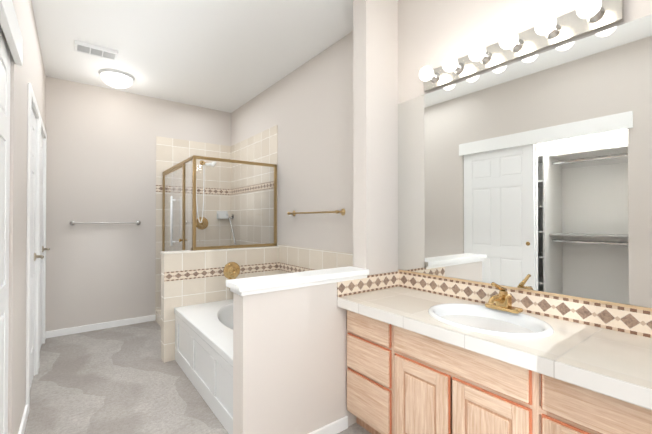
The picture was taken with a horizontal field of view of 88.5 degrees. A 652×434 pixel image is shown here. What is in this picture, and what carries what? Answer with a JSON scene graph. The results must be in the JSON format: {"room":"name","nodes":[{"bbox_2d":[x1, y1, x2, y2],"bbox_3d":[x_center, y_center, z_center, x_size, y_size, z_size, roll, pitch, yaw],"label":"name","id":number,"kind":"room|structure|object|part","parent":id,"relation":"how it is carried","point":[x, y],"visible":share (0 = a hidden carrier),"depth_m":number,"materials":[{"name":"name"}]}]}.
{"room":"bathroom","nodes":[
{"label":"bathroom","id":0,"kind":"room"},
{"bbox_2d":[1,0,45,433],"bbox_3d":[-1.351,-0.122,1.320,0.100,2.720,5.310,0,-1,-37],"label":"wall","id":1,"kind":"structure","parent":0,"point":[31,69],"depth_m":1.84,"materials":[{"name":"beige paint"}]},
{"bbox_2d":[0,25,10,433],"bbox_3d":[-1.308,0.212,1.297,0.038,2.028,0.766,0,-1,-37],"label":"closet door","id":2,"kind":"structure","parent":1,"relation":"in","point":[5,61],"depth_m":1.51,"materials":[{"name":"white wood"}]},
{"bbox_2d":[0,0,22,65],"bbox_3d":[-1.056,-0.829,1.041,0.028,0.140,1.570,0,-1,-37],"label":"trim","id":3,"kind":"structure","parent":1,"relation":"attached to","point":[9,24],"depth_m":1.41,"materials":[{"name":"white wood"}]},
{"bbox_2d":[18,404,27,433],"bbox_3d":[-1.695,1.208,1.858,0.014,0.070,0.596,0,-1,-37],"label":"baseboard","id":4,"kind":"structure","parent":1,"relation":"attached to","point":[25,414],"depth_m":1.94,"materials":[{"name":"white"}]},
{"bbox_2d":[25,83,46,413],"bbox_3d":[-2.372,0.201,2.721,0.066,2.096,1.572,0,-1,-37],"label":"door frame","id":5,"kind":"structure","parent":1,"relation":"attached to","point":[33,102],"depth_m":2.65,"materials":[{"name":"white wood"}]},
{"bbox_2d":[30,110,43,387],"bbox_3d":[-2.099,0.228,2.401,0.098,2.018,0.616,0,-1,-37],"label":"door","id":6,"kind":"structure","parent":1,"relation":"in","point":[32,280],"depth_m":2.52,"materials":[{"name":"white wood"}]},
{"bbox_3d":[-2.076,0.217,2.400,0.062,1.710,0.585,0,-1,-37],"label":"door hardware","id":7,"kind":"part","parent":6,"relation":"part of","materials":[{"name":"metal"}]},
{"bbox_2d":[40,134,42,348],"bbox_3d":[-2.621,0.233,3.040,0.035,2.018,0.628,0,-1,-37],"label":"door","id":8,"kind":"structure","parent":1,"relation":"in","point":[41,238],"depth_m":3.21,"materials":[{"name":"white wood"}]},
{"bbox_2d":[45,76,230,331],"bbox_3d":[-2.429,-0.102,3.896,2.890,2.720,0.100,0,-1,-37],"label":"wall","id":9,"kind":"structure","parent":0,"point":[100,154],"depth_m":3.78,"materials":[{"name":"beige paint"}]},
{"bbox_2d":[45,315,155,338],"bbox_3d":[-2.493,1.223,3.763,1.040,0.070,0.017,0,-1,-37],"label":"baseboard","id":10,"kind":"structure","parent":9,"relation":"attached to","point":[67,331],"depth_m":3.72,"materials":[{"name":"white"}]},
{"bbox_2d":[69,220,140,225],"bbox_3d":[-2.459,0.068,3.761,0.678,0.058,0.076,0,-1,-37],"label":"towel rail","id":11,"kind":"object","parent":9,"relation":"attached to","point":[73,223],"visible":1,"depth_m":3.71,"materials":[{"name":"silver metal"}]},
{"bbox_2d":[155,136,230,309],"bbox_3d":[-1.706,0.137,4.374,0.942,2.250,0.008,0,-1,-37],"label":"wall tile","id":12,"kind":"structure","parent":9,"relation":"attached to","point":[171,152],"depth_m":4.16,"materials":[{"name":"beige tile"}]},
{"bbox_2d":[156,185,162,191],"bbox_3d":[-1.704,-0.348,4.373,0.940,0.080,0.002,0,-1,-37],"label":"tile border","id":13,"kind":"object","parent":12,"relation":"attached to","point":[159,188],"depth_m":4.11,"materials":[{"name":"beige tile"}]},
{"bbox_2d":[31,0,352,112],"bbox_3d":[-0.797,-1.528,1.750,2.890,0.100,5.510,0,-1,-37],"label":"ceiling","id":14,"kind":"structure","parent":0,"point":[230,56],"depth_m":2.79,"materials":[{"name":"white paint"}]},
{"bbox_2d":[74,40,117,60],"bbox_3d":[-2.011,-1.454,2.931,0.310,0.030,0.170,0,-1,-37],"label":"ceiling vent","id":15,"kind":"object","parent":14,"relation":"in","point":[94,50],"visible":1,"depth_m":2.91,"materials":[{"name":"white metal"}]},
{"bbox_2d":[99,69,134,88],"bbox_3d":[-2.165,-1.405,3.466,0.316,0.118,0.316,0,-1,-37],"label":"dome ceiling light","id":16,"kind":"object","parent":14,"relation":"attached to","point":[117,80],"depth_m":3.38,"materials":[{"name":"white glass"}]},
{"bbox_3d":[-2.165,-1.451,3.467,0.316,0.026,0.316,0,-1,-37],"label":"ceiling light","id":17,"kind":"part","parent":16,"relation":"part of","materials":[{"name":"white glass"}]},
{"bbox_2d":[24,320,370,433],"bbox_3d":[-0.797,1.267,1.728,2.890,0.050,5.510,0,-1,-37],"label":"floor","id":18,"kind":"structure","parent":0,"point":[125,379],"depth_m":2.40,"materials":[{"name":"carpet"}]},
{"bbox_2d":[155,310,160,326],"bbox_3d":[-1.652,1.196,3.613,0.120,0.120,1.257,0,-1,-37],"label":"wall","id":19,"kind":"structure","parent":18,"relation":"on","point":[158,316],"depth_m":3.98,"materials":[{"name":"tile"}]},
{"bbox_2d":[174,299,232,433],"bbox_3d":[-0.462,1.019,2.636,1.042,0.460,1.493,0,-1,-37],"label":"bathtub","id":20,"kind":"object","parent":18,"relation":"on","point":[204,346],"visible":0.35,"depth_m":2.34,"materials":[{"name":"white plastic"}]},
{"bbox_2d":[337,282,651,433],"bbox_3d":[0.895,0.848,1.280,0.534,0.780,2.048,0,-1,-37],"label":"bathroom vanity","id":21,"kind":"object","parent":18,"relation":"on","point":[430,354],"depth_m":1.33,"materials":[{"name":"brown wood"}]},
{"bbox_2d":[413,298,568,341],"bbox_3d":[0.714,0.531,1.504,0.410,0.170,0.524,0,-1,-37],"label":"sink","id":22,"kind":"object","parent":21,"relation":"in","point":[523,327],"depth_m":1.56,"materials":[{"name":"white ceramic"}]},
{"bbox_2d":[485,282,524,313],"bbox_3d":[0.815,0.375,1.582,0.162,0.145,0.156,0,-1,-37],"label":"faucet","id":23,"kind":"object","parent":21,"relation":"on","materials":[{"name":"gold metal"}]},
{"bbox_2d":[160,246,278,362],"bbox_3d":[-0.983,0.781,3.259,1.128,0.945,0.132,0,-1,-37],"label":"wall","id":24,"kind":"structure","parent":0,"point":[180,293],"depth_m":3.04,"materials":[{"name":"tile"}]},
{"bbox_2d":[162,155,276,250],"bbox_3d":[-1.293,0.288,3.845,0.916,1.699,1.330,0,-1,-37],"label":"shower enclosure","id":25,"kind":"object","parent":24,"relation":"on","point":[208,203],"visible":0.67,"depth_m":3.35,"materials":[{"name":"clear glass"}]},
{"bbox_3d":[-1.646,0.041,3.597,0.052,0.530,0.022,0,-1,-37],"label":"handle","id":26,"kind":"part","parent":25,"relation":"part of","materials":[{"name":"white plastic"}]},
{"bbox_2d":[164,262,278,281],"bbox_3d":[-0.945,0.518,3.214,1.120,0.080,0.002,0,-1,-37],"label":"tile border","id":27,"kind":"object","parent":24,"relation":"attached to","point":[189,274],"depth_m":3.11,"materials":[{"name":"beige tile"}]},
{"bbox_2d":[223,262,239,278],"bbox_3d":[-0.890,0.518,3.208,0.168,0.168,0.073,0,-1,-37],"label":"tub valve","id":28,"kind":"object","parent":24,"relation":"attached to","point":[231,270],"visible":1,"depth_m":3.21,"materials":[{"name":"gold metal"}]},
{"bbox_2d":[233,0,397,433],"bbox_3d":[0.011,-0.117,1.980,1.110,2.720,0.120,0,-1,-37],"label":"wall","id":29,"kind":"structure","parent":0,"point":[289,361],"depth_m":1.92,"materials":[{"name":"beige paint"}]},
{"bbox_2d":[226,266,368,295],"bbox_3d":[-0.121,0.349,1.877,0.840,0.056,0.180,0,-1,-37],"label":"trim","id":30,"kind":"structure","parent":29,"relation":"on","point":[259,284],"depth_m":1.77,"materials":[{"name":"white"}]},
{"bbox_2d":[308,416,347,433],"bbox_3d":[-0.138,1.207,1.773,0.662,0.070,0.014,0,-1,-37],"label":"baseboard","id":31,"kind":"structure","parent":29,"relation":"attached to","point":[338,426],"depth_m":1.91,"materials":[{"name":"white"}]},
{"bbox_2d":[231,0,651,307],"bbox_3d":[0.345,-0.112,2.541,0.100,2.720,5.410,0,-1,-37],"label":"wall","id":32,"kind":"structure","parent":0,"point":[307,107],"depth_m":2.80,"materials":[{"name":"beige paint"}]},
{"bbox_2d":[231,125,277,164],"bbox_3d":[-0.928,0.135,4.133,0.008,2.250,1.330,0,-1,-37],"label":"shower wall tile","id":33,"kind":"structure","parent":32,"relation":"attached to","point":[260,147],"depth_m":3.94,"materials":[{"name":"beige tile"}]},
{"bbox_2d":[277,244,352,273],"bbox_3d":[-0.057,0.570,2.977,0.008,0.562,1.560,0,-1,-37],"label":"wall tiles","id":34,"kind":"structure","parent":32,"relation":"attached to","point":[314,259],"depth_m":3.05,"materials":[{"name":"beige tile"}]},
{"bbox_2d":[279,262,313,272],"bbox_3d":[-0.046,0.516,2.956,0.002,0.080,1.497,0,-1,-37],"label":"tile border","id":35,"kind":"object","parent":34,"relation":"attached to","point":[288,268],"visible":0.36,"depth_m":3.35,"materials":[{"name":"beige tile"}]},
{"bbox_2d":[287,209,344,215],"bbox_3d":[-0.119,-0.038,3.007,0.076,0.058,0.813,0,-1,-37],"label":"towel rail","id":36,"kind":"object","parent":32,"relation":"attached to","point":[294,213],"visible":1,"depth_m":2.86,"materials":[{"name":"gold metal"}]},
{"bbox_2d":[337,270,651,337],"bbox_3d":[0.895,0.402,1.283,0.534,0.112,2.048,0,-1,-37],"label":"backsplash","id":37,"kind":"structure","parent":32,"relation":"attached to","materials":[{"name":"beige tile"}]},
{"bbox_2d":[419,0,623,91],"bbox_3d":[0.848,-0.836,1.666,0.159,0.115,0.940,0,-1,-37],"label":"vanity light","id":38,"kind":"object","parent":32,"relation":"attached to","point":[572,25],"depth_m":1.56,"materials":[{"name":"grey glass"}]},
{"bbox_3d":[0.588,-0.834,1.952,0.090,0.082,0.082,0,-1,-37],"label":"light bulb","id":39,"kind":"part","parent":38,"relation":"part of","materials":[{"name":"white glass"}]},
{"bbox_3d":[0.681,-0.835,1.829,0.090,0.082,0.082,0,-1,-37],"label":"light bulb","id":40,"kind":"part","parent":38,"relation":"part of","materials":[{"name":"white glass"}]},
{"bbox_3d":[0.774,-0.836,1.707,0.090,0.082,0.082,0,-1,-37],"label":"light bulb","id":41,"kind":"part","parent":38,"relation":"part of","materials":[{"name":"white glass"}]},
{"bbox_3d":[0.867,-0.837,1.584,0.090,0.082,0.082,0,-1,-37],"label":"light bulb","id":42,"kind":"part","parent":38,"relation":"part of","materials":[{"name":"white glass"}]},
{"bbox_3d":[0.960,-0.838,1.461,0.090,0.082,0.082,0,-1,-37],"label":"light bulb","id":43,"kind":"part","parent":38,"relation":"part of","materials":[{"name":"white glass"}]},
{"bbox_3d":[1.053,-0.839,1.338,0.090,0.082,0.082,0,-1,-37],"label":"light bulb","id":44,"kind":"part","parent":38,"relation":"part of","materials":[{"name":"white glass"}]},
{"bbox_2d":[398,14,651,307],"bbox_3d":[1.106,-0.212,1.448,0.005,1.117,2.048,0,-1,-37],"label":"mirror","id":45,"kind":"object","parent":32,"relation":"attached to","point":[533,172],"visible":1,"depth_m":1.57,"materials":[{"name":"clear glass"}]}
]}

